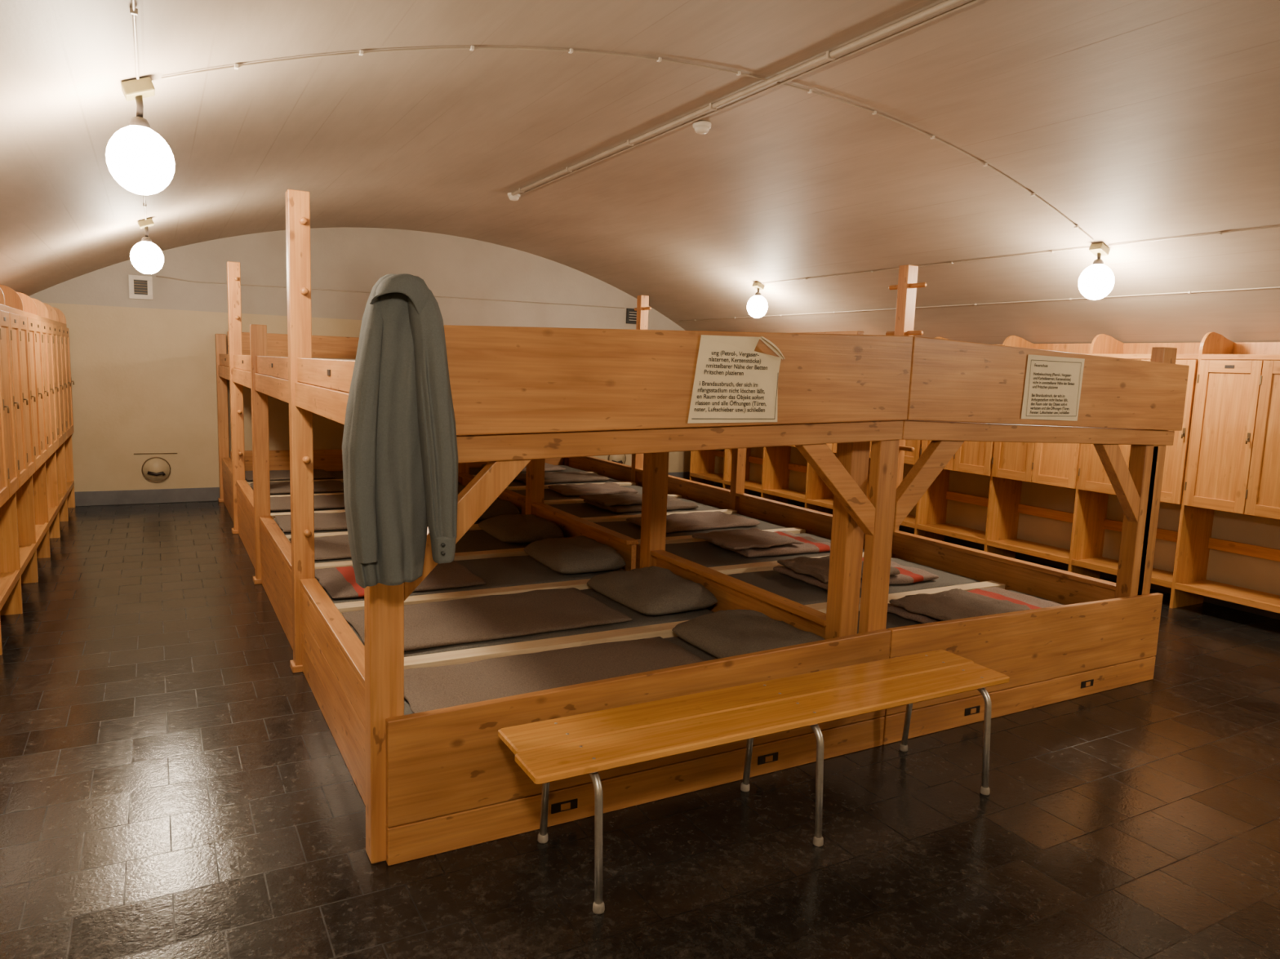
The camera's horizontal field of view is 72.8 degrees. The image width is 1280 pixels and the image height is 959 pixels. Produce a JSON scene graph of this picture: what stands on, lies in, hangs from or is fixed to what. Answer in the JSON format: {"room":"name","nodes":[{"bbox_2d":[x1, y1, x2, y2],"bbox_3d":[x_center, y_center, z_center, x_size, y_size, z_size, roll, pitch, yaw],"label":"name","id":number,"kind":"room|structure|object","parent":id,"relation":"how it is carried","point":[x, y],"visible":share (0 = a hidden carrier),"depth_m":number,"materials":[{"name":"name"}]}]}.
{"room":"dormitory","nodes":[
{"label":"dormitory","id":0,"kind":"room"},
{"bbox_2d":[29,227,690,492],"bbox_3d":[-2.626,-1.371,10.347,8.180,3.093,0.001,-2,8,-29],"label":"wall","id":1,"kind":"structure","parent":0,"point":[144,371],"depth_m":9.30,"materials":[{"name":"beige paint"}]},
{"bbox_2d":[128,275,152,299],"bbox_3d":[-5.093,-1.960,8.856,0.210,0.235,0.030,-2,8,-29],"label":"air vent","id":2,"kind":"object","parent":1,"relation":"in","point":[140,286],"visible":1,"depth_m":8.85,"materials":[{"name":"white plastic"}]},
{"bbox_2d":[133,280,147,293],"bbox_3d":[-5.093,-1.960,8.856,0.120,0.115,0.014,-2,8,-29],"label":"grille","id":3,"kind":"object","parent":2,"relation":"attached to","point":[140,286],"depth_m":8.86,"materials":[{"name":"gold metal"}]},
{"bbox_2d":[141,453,177,482],"bbox_3d":[-5.085,-0.122,9.127,0.400,0.308,0.045,-2,8,-29],"label":"vent","id":4,"kind":"object","parent":1,"relation":"attached to","point":[156,469],"visible":1,"depth_m":9.13,"materials":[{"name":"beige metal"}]},
{"bbox_2d":[74,471,689,506],"bbox_3d":[-2.674,0.088,10.528,8.160,0.149,0.014,-2,8,-29],"label":"baseboard","id":5,"kind":"structure","parent":1,"relation":"attached to","point":[205,494],"depth_m":9.14,"materials":[{"name":"grey paint"}]},
{"bbox_2d":[155,275,624,308],"bbox_3d":[-2.588,-2.171,10.236,5.451,0.062,0.012,-2,8,-29],"label":"cable conduit","id":6,"kind":"object","parent":1,"relation":"attached to","point":[156,276],"visible":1,"depth_m":9.93,"materials":[{"name":"white plastic"}]},
{"bbox_2d":[608,454,626,464],"bbox_3d":[-0.320,-0.273,11.776,0.263,0.126,0.045,-2,8,-29],"label":"wall outlet","id":7,"kind":"object","parent":1,"relation":"attached to","point":[620,459],"visible":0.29,"depth_m":11.76,"materials":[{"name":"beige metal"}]},
{"bbox_2d":[626,308,636,324],"bbox_3d":[-0.085,-2.188,11.631,0.210,0.200,0.030,-2,8,-29],"label":"air vent","id":8,"kind":"object","parent":1,"relation":"in","point":[631,315],"visible":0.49,"depth_m":11.62,"materials":[{"name":"black plastic"}]},
{"bbox_2d":[0,0,1279,344],"bbox_3d":[0.560,-1.483,4.603,8.180,1.183,13.000,-2,8,-29],"label":"ceiling","id":9,"kind":"structure","parent":0,"point":[1132,120],"depth_m":4.94,"materials":[{"name":"paint"}]},
{"bbox_2d":[129,0,138,79],"bbox_3d":[-0.890,-1.191,1.490,0.020,0.015,3.708,-2,8,-29],"label":"cable conduit","id":10,"kind":"object","parent":9,"relation":"attached to","point":[133,11],"visible":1,"depth_m":2.63,"materials":[{"name":"white plastic"}]},
{"bbox_2d":[105,76,174,195],"bbox_3d":[-1.825,-1.252,3.170,0.220,0.408,0.220,-2,8,-29],"label":"ceiling lamp","id":11,"kind":"object","parent":9,"relation":"hanging from","point":[140,161],"visible":1,"depth_m":3.12,"materials":[{"name":"glass"}]},
{"bbox_2d":[142,195,146,219],"bbox_3d":[-2.751,-1.684,4.807,0.020,0.015,3.722,-2,8,-29],"label":"cable conduit","id":12,"kind":"object","parent":9,"relation":"attached to","point":[144,205],"visible":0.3,"depth_m":5.79,"materials":[{"name":"white plastic"}]},
{"bbox_2d":[129,217,164,274],"bbox_3d":[-3.689,-1.745,6.493,0.220,0.408,0.220,-2,8,-29],"label":"ceiling lamp","id":13,"kind":"object","parent":9,"relation":"hanging from","point":[146,256],"visible":1,"depth_m":6.44,"materials":[{"name":"glass"}]},
{"bbox_2d":[507,192,519,200],"bbox_3d":[-1.115,-2.497,7.675,0.114,0.061,0.114,-2,8,-29],"label":"smoke detector","id":14,"kind":"object","parent":9,"relation":"attached to","point":[515,197],"visible":0.94,"depth_m":7.64,"materials":[{"name":"white plastic"}]},
{"bbox_2d":[161,44,1093,240],"bbox_3d":[0.660,-1.786,4.484,5.503,0.536,0.024,-2,8,-29],"label":"cable conduit","id":15,"kind":"object","parent":9,"relation":"attached to","point":[361,52],"visible":1,"depth_m":3.91,"materials":[{"name":"white plastic"}]},
{"bbox_2d":[693,120,711,133],"bbox_3d":[0.377,-2.136,5.281,0.114,0.061,0.114,-2,8,-29],"label":"smoke detector","id":16,"kind":"object","parent":9,"relation":"attached to","point":[700,126],"visible":0.98,"depth_m":5.25,"materials":[{"name":"white plastic"}]},
{"bbox_2d":[511,0,966,195],"bbox_3d":[1.055,-1.929,3.744,0.044,0.034,8.950,-2,8,-29],"label":"pipe","id":17,"kind":"object","parent":9,"relation":"attached to","point":[830,55],"visible":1,"depth_m":4.39,"materials":[{"name":"white metal"}]},
{"bbox_2d":[520,0,981,195],"bbox_3d":[1.120,-1.939,3.780,0.014,0.014,8.950,-2,8,-29],"label":"pipe","id":18,"kind":"object","parent":9,"relation":"attached to","point":[971,2],"visible":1,"depth_m":4.40,"materials":[{"name":"white metal"}]},
{"bbox_2d":[746,281,768,318],"bbox_3d":[1.252,-1.908,9.240,0.220,0.374,0.220,-2,8,-29],"label":"ceiling lamp","id":19,"kind":"object","parent":9,"relation":"hanging from","point":[757,305],"visible":1,"depth_m":9.18,"materials":[{"name":"glass"}]},
{"bbox_2d":[761,246,1089,284],"bbox_3d":[2.190,-1.829,7.557,0.020,0.015,3.722,-2,8,-29],"label":"cable conduit","id":20,"kind":"object","parent":9,"relation":"attached to","point":[1051,251],"visible":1,"depth_m":6.98,"materials":[{"name":"white plastic"}]},
{"bbox_2d":[679,286,1279,321],"bbox_3d":[2.888,-1.527,7.578,0.020,0.015,9.700,-2,8,-29],"label":"cable conduit","id":21,"kind":"object","parent":9,"relation":"attached to","point":[1188,292],"visible":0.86,"depth_m":7.04,"materials":[{"name":"white plastic"}]},
{"bbox_2d":[1078,242,1114,299],"bbox_3d":[3.116,-1.415,5.917,0.220,0.374,0.220,-2,8,-29],"label":"ceiling lamp","id":22,"kind":"object","parent":9,"relation":"hanging from","point":[1096,281],"visible":1,"depth_m":5.86,"materials":[{"name":"glass"}]},
{"bbox_2d":[1107,226,1279,246],"bbox_3d":[4.050,-1.337,4.239,0.020,0.015,3.708,-2,8,-29],"label":"cable conduit","id":23,"kind":"object","parent":9,"relation":"attached to","point":[1218,233],"visible":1,"depth_m":5.34,"materials":[{"name":"white plastic"}]},
{"bbox_2d":[0,484,1279,958],"bbox_3d":[0.473,0.997,4.922,8.180,0.001,13.000,-2,8,-29],"label":"floor","id":24,"kind":"structure","parent":0,"point":[171,787],"depth_m":3.05,"materials":[{"name":"tile"}]},
{"bbox_2d":[0,624,2,655],"bbox_3d":[-3.252,-0.015,3.966,0.445,1.990,0.820,-2,8,-29],"label":"locker","id":25,"kind":"object","parent":24,"relation":"on","point":[1,651],"visible":1,"depth_m":4.52,"materials":[{"name":"brown wood"}]},
{"bbox_2d":[0,288,22,651],"bbox_3d":[-3.650,-0.120,4.675,0.445,1.990,0.820,-2,8,-29],"label":"locker","id":26,"kind":"object","parent":24,"relation":"on","point":[11,597],"visible":1,"depth_m":5.00,"materials":[{"name":"brown wood"}]},
{"bbox_2d":[0,284,38,609],"bbox_3d":[-4.048,-0.225,5.385,0.445,1.990,0.820,-2,8,-29],"label":"locker","id":27,"kind":"object","parent":24,"relation":"on","point":[23,396],"visible":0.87,"depth_m":5.66,"materials":[{"name":"brown wood"}]},
{"bbox_2d":[15,291,50,577],"bbox_3d":[-4.446,-0.331,6.094,0.445,1.990,0.820,-2,8,-29],"label":"locker","id":28,"kind":"object","parent":24,"relation":"on","point":[29,308],"visible":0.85,"depth_m":6.37,"materials":[{"name":"brown wood"}]},
{"bbox_2d":[31,297,60,553],"bbox_3d":[-4.843,-0.436,6.803,0.445,1.990,0.820,-2,8,-29],"label":"locker","id":29,"kind":"object","parent":24,"relation":"on","point":[42,312],"visible":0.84,"depth_m":7.09,"materials":[{"name":"brown wood"}]},
{"bbox_2d":[43,302,68,531],"bbox_3d":[-5.241,-0.541,7.512,0.445,1.990,0.820,-2,8,-29],"label":"locker","id":30,"kind":"object","parent":24,"relation":"on","point":[53,316],"visible":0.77,"depth_m":7.81,"materials":[{"name":"brown wood"}]},
{"bbox_2d":[53,306,75,515],"bbox_3d":[-5.639,-0.647,8.222,0.445,1.990,0.820,-2,8,-29],"label":"locker","id":31,"kind":"object","parent":24,"relation":"on","point":[62,320],"visible":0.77,"depth_m":8.52,"materials":[{"name":"brown wood"}]},
{"bbox_2d":[215,189,913,866],"bbox_3d":[-1.685,-0.483,6.492,2.277,2.383,7.771,-2,8,-29],"label":"bunk bed","id":32,"kind":"object","parent":24,"relation":"on","point":[437,781],"visible":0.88,"depth_m":3.34,"materials":[{"name":"brown wood"}]},
{"bbox_2d":[244,471,343,481],"bbox_3d":[-3.365,0.010,9.470,1.910,0.125,0.760,-2,8,-29],"label":"mattress","id":33,"kind":"object","parent":32,"relation":"on","point":[337,474],"visible":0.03,"depth_m":9.36,"materials":[{"name":"grey fabric"}]},
{"bbox_2d":[244,469,334,480],"bbox_3d":[-3.751,-0.055,9.232,0.870,0.034,0.701,-2,8,-29],"label":"blanket","id":34,"kind":"object","parent":33,"relation":"on","point":[317,473],"visible":0.48,"depth_m":9.16,"materials":[{"name":"grey fabric"}]},
{"bbox_2d":[249,482,343,495],"bbox_3d":[-2.898,0.134,8.637,1.910,0.125,0.760,-2,8,-29],"label":"mattress","id":35,"kind":"object","parent":32,"relation":"on","point":[343,482],"visible":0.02,"depth_m":8.19,"materials":[{"name":"grey fabric"}]},
{"bbox_2d":[249,480,343,493],"bbox_3d":[-3.282,0.068,8.401,0.863,0.036,0.694,-2,8,-29],"label":"blanket","id":36,"kind":"object","parent":35,"relation":"on","point":[330,486],"visible":0.48,"depth_m":8.35,"materials":[{"name":"grey fabric"}]},
{"bbox_2d":[270,508,345,513],"bbox_3d":[-2.431,0.258,7.805,1.910,0.125,0.760,-2,8,-29],"label":"mattress","id":37,"kind":"object","parent":32,"relation":"on","point":[325,509],"visible":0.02,"depth_m":7.28,"materials":[{"name":"grey fabric"}]},
{"bbox_2d":[270,493,345,511],"bbox_3d":[-2.813,0.191,7.569,0.874,0.038,0.692,-2,8,-29],"label":"blanket","id":38,"kind":"object","parent":37,"relation":"on","point":[321,501],"visible":0.41,"depth_m":7.45,"materials":[{"name":"grey fabric"}]},
{"bbox_2d":[457,481,465,494],"bbox_3d":[-1.831,0.101,8.118,0.467,0.147,0.704,-2,8,-29],"label":"pillow","id":39,"kind":"object","parent":37,"relation":"on","point":[460,486],"visible":0.07,"depth_m":7.93,"materials":[{"name":"grey fabric"}]},
{"bbox_2d":[319,358,352,359],"bbox_3d":[-1.970,-0.874,6.829,1.840,0.119,0.840,-2,8,-29],"label":"mattress","id":40,"kind":"object","parent":32,"relation":"on","point":[319,358],"visible":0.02,"depth_m":6.52,"materials":[{"name":"fabric"}]},
{"bbox_2d":[273,518,484,535],"bbox_3d":[-1.964,0.381,6.972,1.910,0.125,0.760,-2,8,-29],"label":"mattress","id":41,"kind":"object","parent":32,"relation":"on","point":[274,519],"visible":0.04,"depth_m":6.41,"materials":[{"name":"grey fabric"}]},
{"bbox_2d":[273,511,346,532],"bbox_3d":[-2.162,0.310,6.838,1.298,0.033,0.698,-2,8,-29],"label":"blanket","id":42,"kind":"object","parent":41,"relation":"on","point":[322,521],"visible":0.22,"depth_m":6.60,"materials":[{"name":"grey fabric"}]},
{"bbox_2d":[476,497,519,520],"bbox_3d":[-1.344,0.228,7.298,0.477,0.140,0.709,-2,8,-29],"label":"pillow","id":43,"kind":"object","parent":41,"relation":"on","point":[499,507],"visible":0.31,"depth_m":7.06,"materials":[{"name":"grey fabric"}]},
{"bbox_2d":[342,273,457,588],"bbox_3d":[-0.688,-0.138,2.463,0.298,0.882,0.307,-2,8,-29],"label":"jacket","id":44,"kind":"object","parent":32,"relation":"hanging from","point":[400,451],"visible":1,"depth_m":2.40,"materials":[{"name":"fabric"}]},
{"bbox_2d":[289,529,531,563],"bbox_3d":[-1.498,0.504,6.140,1.910,0.126,0.760,-2,8,-29],"label":"mattress","id":45,"kind":"object","parent":32,"relation":"on","point":[475,540],"visible":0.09,"depth_m":6.14,"materials":[{"name":"grey fabric"}]},
{"bbox_2d":[288,534,351,560],"bbox_3d":[-1.883,0.440,5.902,0.863,0.033,0.696,-2,8,-29],"label":"blanket","id":46,"kind":"object","parent":45,"relation":"on","point":[335,547],"visible":0.31,"depth_m":5.72,"materials":[{"name":"grey fabric"}]},
{"bbox_2d":[478,514,564,543],"bbox_3d":[-0.894,0.352,6.456,0.472,0.139,0.707,-2,8,-29],"label":"pillow","id":47,"kind":"object","parent":45,"relation":"on","point":[507,528],"visible":0.9,"depth_m":6.25,"materials":[{"name":"grey fabric"}]},
{"bbox_2d":[316,555,626,603],"bbox_3d":[-1.031,0.628,5.307,1.910,0.125,0.760,-2,8,-29],"label":"mattress","id":48,"kind":"object","parent":32,"relation":"on","point":[515,571],"visible":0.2,"depth_m":5.31,"materials":[{"name":"grey fabric"}]},
{"bbox_2d":[315,560,486,599],"bbox_3d":[-1.418,0.562,5.072,0.875,0.035,0.707,-2,8,-29],"label":"blanket","id":49,"kind":"object","parent":48,"relation":"on","point":[338,582],"visible":0.58,"depth_m":4.96,"materials":[{"name":"grey fabric"}]},
{"bbox_2d":[523,535,626,573],"bbox_3d":[-0.433,0.472,5.619,0.473,0.146,0.707,-2,8,-29],"label":"pillow","id":50,"kind":"object","parent":48,"relation":"on","point":[579,554],"visible":1,"depth_m":5.42,"materials":[{"name":"grey fabric"}]},
{"bbox_2d":[342,588,713,657],"bbox_3d":[-0.564,0.752,4.475,1.910,0.125,0.760,-2,8,-29],"label":"mattress","id":51,"kind":"object","parent":32,"relation":"on","point":[638,620],"visible":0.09,"depth_m":4.29,"materials":[{"name":"grey fabric"}]},
{"bbox_2d":[342,587,631,651],"bbox_3d":[-0.759,0.679,4.340,1.301,0.037,0.701,-2,8,-29],"label":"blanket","id":52,"kind":"object","parent":51,"relation":"on","point":[491,617],"visible":0.8,"depth_m":4.29,"materials":[{"name":"grey fabric"}]},
{"bbox_2d":[586,566,717,615],"bbox_3d":[0.056,0.599,4.799,0.476,0.139,0.709,-2,8,-29],"label":"pillow","id":53,"kind":"object","parent":51,"relation":"on","point":[651,590],"visible":1,"depth_m":4.62,"materials":[{"name":"grey fabric"}]},
{"bbox_2d":[404,636,717,715],"bbox_3d":[-0.097,0.876,3.642,1.910,0.125,0.760,-2,8,-29],"label":"mattress","id":54,"kind":"object","parent":32,"relation":"on","point":[677,641],"visible":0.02,"depth_m":3.96,"materials":[{"name":"grey fabric"}]},
{"bbox_2d":[404,636,706,713],"bbox_3d":[-0.295,0.804,3.506,1.286,0.034,0.691,-2,8,-29],"label":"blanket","id":55,"kind":"object","parent":54,"relation":"on","point":[430,688],"visible":0.57,"depth_m":3.56,"materials":[{"name":"grey fabric"}]},
{"bbox_2d":[671,608,825,658],"bbox_3d":[0.511,0.723,3.960,0.468,0.140,0.705,-2,8,-29],"label":"pillow","id":56,"kind":"object","parent":54,"relation":"on","point":[721,634],"visible":0.59,"depth_m":3.92,"materials":[{"name":"grey fabric"}]},
{"bbox_2d":[687,334,785,423],"bbox_3d":[0.361,-0.361,3.138,0.400,0.319,0.050,-2,8,-29],"label":"notice","id":57,"kind":"object","parent":32,"relation":"attached to","point":[732,384],"visible":1,"depth_m":3.15,"materials":[{"name":"beige paper"}]},
{"bbox_2d":[689,449,724,488],"bbox_3d":[1.069,-0.846,11.595,0.445,1.990,0.820,-2,8,-29],"label":"locker","id":58,"kind":"object","parent":24,"relation":"on","point":[702,464],"visible":0.09,"depth_m":12.01,"materials":[{"name":"brown wood"}]},
{"bbox_2d":[723,447,764,497],"bbox_3d":[1.466,-0.741,10.886,0.445,1.990,0.820,-2,8,-29],"label":"locker","id":59,"kind":"object","parent":24,"relation":"on","point":[748,485],"visible":0.09,"depth_m":11.25,"materials":[{"name":"brown wood"}]},
{"bbox_2d":[497,649,1009,914],"bbox_3d":[0.487,1.002,3.119,2.015,0.452,0.460,-2,8,-29],"label":"bench","id":60,"kind":"object","parent":24,"relation":"on","point":[548,751],"visible":1,"depth_m":2.94,"materials":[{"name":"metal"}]},
{"bbox_2d":[761,445,808,507],"bbox_3d":[1.864,-0.635,10.177,0.445,1.990,0.820,-2,8,-29],"label":"locker","id":61,"kind":"object","parent":24,"relation":"on","point":[777,465],"visible":0.11,"depth_m":10.58,"materials":[{"name":"brown wood"}]},
{"bbox_2d":[805,443,836,514],"bbox_3d":[2.262,-0.530,9.467,0.445,1.990,0.820,-2,8,-29],"label":"locker","id":62,"kind":"object","parent":24,"relation":"on","point":[819,497],"visible":0.11,"depth_m":9.86,"materials":[{"name":"brown wood"}]},
{"bbox_2d":[469,264,1189,745],"bbox_3d":[0.109,-0.548,7.484,2.016,2.383,7.759,-2,8,-29],"label":"bunk bed","id":63,"kind":"object","parent":24,"relation":"on","point":[1104,637],"visible":0.46,"depth_m":4.37,"materials":[{"name":"brown wood"}]},
{"bbox_2d":[469,465,586,475],"bbox_3d":[-1.539,-0.056,10.484,1.770,0.125,0.760,-2,8,-29],"label":"mattress","id":64,"kind":"object","parent":63,"relation":"on","point":[473,471],"visible":0.13,"depth_m":10.53,"materials":[{"name":"grey fabric"}]},
{"bbox_2d":[481,462,565,471],"bbox_3d":[-1.420,-0.154,10.534,0.907,0.059,0.595,-2,8,-29],"label":"blanket","id":65,"kind":"object","parent":64,"relation":"on","point":[548,467],"visible":0.34,"depth_m":10.46,"materials":[{"name":"grey fabric"}]},
{"bbox_2d":[507,475,624,486],"bbox_3d":[-1.072,0.067,9.652,1.770,0.125,0.760,-2,8,-29],"label":"mattress","id":66,"kind":"object","parent":63,"relation":"on","point":[515,482],"visible":0.11,"depth_m":9.49,"materials":[{"name":"grey fabric"}]},
{"bbox_2d":[514,471,608,483],"bbox_3d":[-0.922,-0.030,9.727,1.028,0.056,0.698,-2,8,-29],"label":"blanket","id":67,"kind":"object","parent":66,"relation":"on","point":[581,476],"visible":0.7,"depth_m":9.62,"materials":[{"name":"grey fabric"}]},
{"bbox_2d":[510,485,668,500],"bbox_3d":[-0.605,0.191,8.819,1.770,0.125,0.760,-2,8,-29],"label":"mattress","id":68,"kind":"object","parent":63,"relation":"on","point":[549,495],"visible":0.13,"depth_m":8.65,"materials":[{"name":"grey fabric"}]},
{"bbox_2d":[547,482,637,496],"bbox_3d":[-0.491,0.095,8.866,0.822,0.058,0.626,-2,8,-29],"label":"pillow","id":69,"kind":"object","parent":68,"relation":"on","point":[568,490],"visible":0.91,"depth_m":8.73,"materials":[{"name":"grey fabric"}]},
{"bbox_2d":[547,498,721,517],"bbox_3d":[-0.138,0.314,7.987,1.770,0.126,0.760,-2,8,-29],"label":"mattress","id":70,"kind":"object","parent":63,"relation":"on","point":[580,509],"visible":0.18,"depth_m":7.81,"materials":[{"name":"grey fabric"}]},
{"bbox_2d":[583,495,698,512],"bbox_3d":[0.019,0.216,8.057,0.922,0.059,0.656,-2,8,-29],"label":"blanket","id":71,"kind":"object","parent":70,"relation":"on","point":[673,504],"visible":0.45,"depth_m":7.86,"materials":[{"name":"grey fabric"}]},
{"bbox_2d":[578,493,642,506],"bbox_3d":[-0.173,0.174,7.924,0.643,0.039,0.544,-2,8,-29],"label":"pillow","id":72,"kind":"object","parent":71,"relation":"on","point":[607,500],"visible":0.8,"depth_m":7.84,"materials":[{"name":"grey fabric"}]},
{"bbox_2d":[593,514,788,539],"bbox_3d":[0.329,0.438,7.154,1.770,0.125,0.760,-2,8,-29],"label":"mattress","id":73,"kind":"object","parent":63,"relation":"on","point":[627,528],"visible":0.17,"depth_m":7.03,"materials":[{"name":"grey fabric"}]},
{"bbox_2d":[626,511,759,533],"bbox_3d":[0.444,0.343,7.209,1.012,0.055,0.618,-2,8,-29],"label":"blanket","id":74,"kind":"object","parent":73,"relation":"on","point":[695,521],"visible":0.73,"depth_m":7.13,"materials":[{"name":"grey fabric"}]},
{"bbox_2d":[665,533,864,567],"bbox_3d":[0.795,0.562,6.322,1.770,0.125,0.760,-2,8,-29],"label":"mattress","id":75,"kind":"object","parent":63,"relation":"on","point":[705,553],"visible":0.17,"depth_m":6.10,"materials":[{"name":"grey fabric"}]},
{"bbox_2d":[705,530,831,557],"bbox_3d":[0.942,0.464,6.395,0.814,0.057,0.663,-2,8,-29],"label":"blanket","id":76,"kind":"object","parent":75,"relation":"on","point":[811,544],"visible":0.52,"depth_m":6.18,"materials":[{"name":"grey fabric"}]},
{"bbox_2d":[692,528,804,549],"bbox_3d":[0.762,0.420,6.269,0.665,0.038,0.576,-2,8,-29],"label":"pillow","id":77,"kind":"object","parent":76,"relation":"on","point":[737,539],"visible":1,"depth_m":6.20,"materials":[{"name":"grey fabric"}]},
{"bbox_2d":[727,558,980,604],"bbox_3d":[1.262,0.685,5.489,1.770,0.126,0.760,-2,8,-29],"label":"mattress","id":78,"kind":"object","parent":63,"relation":"on","point":[784,585],"visible":0.23,"depth_m":5.35,"materials":[{"name":"grey fabric"}]},
{"bbox_2d":[773,557,938,590],"bbox_3d":[1.377,0.589,5.538,0.903,0.058,0.607,-2,8,-29],"label":"blanket","id":79,"kind":"object","parent":78,"relation":"on","point":[908,575],"visible":0.38,"depth_m":5.41,"materials":[{"name":"grey fabric"}]},
{"bbox_2d":[777,555,900,582],"bbox_3d":[1.224,0.544,5.433,0.639,0.040,0.551,-2,8,-29],"label":"blanket","id":80,"kind":"object","parent":79,"relation":"on","point":[818,568],"visible":0.52,"depth_m":5.40,"materials":[{"name":"grey fabric"}]},
{"bbox_2d":[857,590,1063,634],"bbox_3d":[1.729,0.809,4.657,1.770,0.125,0.760,-2,8,-29],"label":"mattress","id":81,"kind":"object","parent":63,"relation":"on","point":[893,620],"visible":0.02,"depth_m":4.58,"materials":[{"name":"grey fabric"}]},
{"bbox_2d":[887,586,1063,623],"bbox_3d":[1.875,0.711,4.729,1.027,0.057,0.671,-2,8,-29],"label":"blanket","id":82,"kind":"object","parent":81,"relation":"on","point":[995,593],"visible":0.22,"depth_m":4.87,"materials":[{"name":"grey fabric"}]},
{"bbox_2d":[888,588,1031,621],"bbox_3d":[1.713,0.668,4.600,0.658,0.039,0.559,-2,8,-29],"label":"blanket","id":83,"kind":"object","parent":82,"relation":"on","point":[955,603],"visible":0.84,"depth_m":4.59,"materials":[{"name":"grey fabric"}]},
{"bbox_2d":[1021,354,1084,421],"bbox_3d":[1.922,-0.422,4.032,0.420,0.300,0.005,-2,8,-29],"label":"notice","id":84,"kind":"object","parent":63,"relation":"attached to","point":[1053,384],"visible":1,"depth_m":4.03,"materials":[{"name":"beige paper"}]},
{"bbox_2d":[866,337,936,534],"bbox_3d":[2.660,-0.425,8.758,0.445,1.990,0.820,-2,8,-29],"label":"locker","id":85,"kind":"object","parent":24,"relation":"on","point":[910,458],"visible":0.1,"depth_m":8.45,"materials":[{"name":"brown wood"}]},
{"bbox_2d":[915,335,1010,551],"bbox_3d":[3.057,-0.319,8.049,0.445,1.990,0.820,-2,8,-29],"label":"locker","id":86,"kind":"object","parent":24,"relation":"on","point":[971,457],"visible":0.35,"depth_m":8.25,"materials":[{"name":"brown wood"}]},
{"bbox_2d":[985,333,1100,571],"bbox_3d":[3.455,-0.214,7.340,0.445,1.990,0.820,-2,8,-29],"label":"locker","id":87,"kind":"object","parent":24,"relation":"on","point":[1056,464],"visible":0.44,"depth_m":7.46,"materials":[{"name":"brown wood"}]},
{"bbox_2d":[1069,332,1209,608],"bbox_3d":[3.853,-0.108,6.630,0.445,1.990,0.820,-2,8,-29],"label":"locker","id":88,"kind":"object","parent":24,"relation":"on","point":[1095,486],"visible":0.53,"depth_m":6.78,"materials":[{"name":"brown wood"}]},
{"bbox_2d":[1170,332,1279,613],"bbox_3d":[4.251,-0.003,5.921,0.445,1.990,0.820,-2,8,-29],"label":"locker","id":89,"kind":"object","parent":24,"relation":"on","point":[1233,466],"visible":1,"depth_m":5.98,"materials":[{"name":"brown wood"}]},
{"bbox_2d":[714,446,1279,595],"bbox_3d":[4.080,-0.080,6.785,0.001,1.910,13.000,-2,8,-29],"label":"wall","id":90,"kind":"structure","parent":0,"point":[1262,575],"depth_m":7.17,"materials":[{"name":"beige paint"}]},
{"bbox_2d":[713,481,1279,620],"bbox_3d":[4.045,0.792,6.889,0.014,0.149,12.970,-2,8,-29],"label":"baseboard","id":91,"kind":"structure","parent":90,"relation":"attached to","point":[1165,589],"depth_m":7.22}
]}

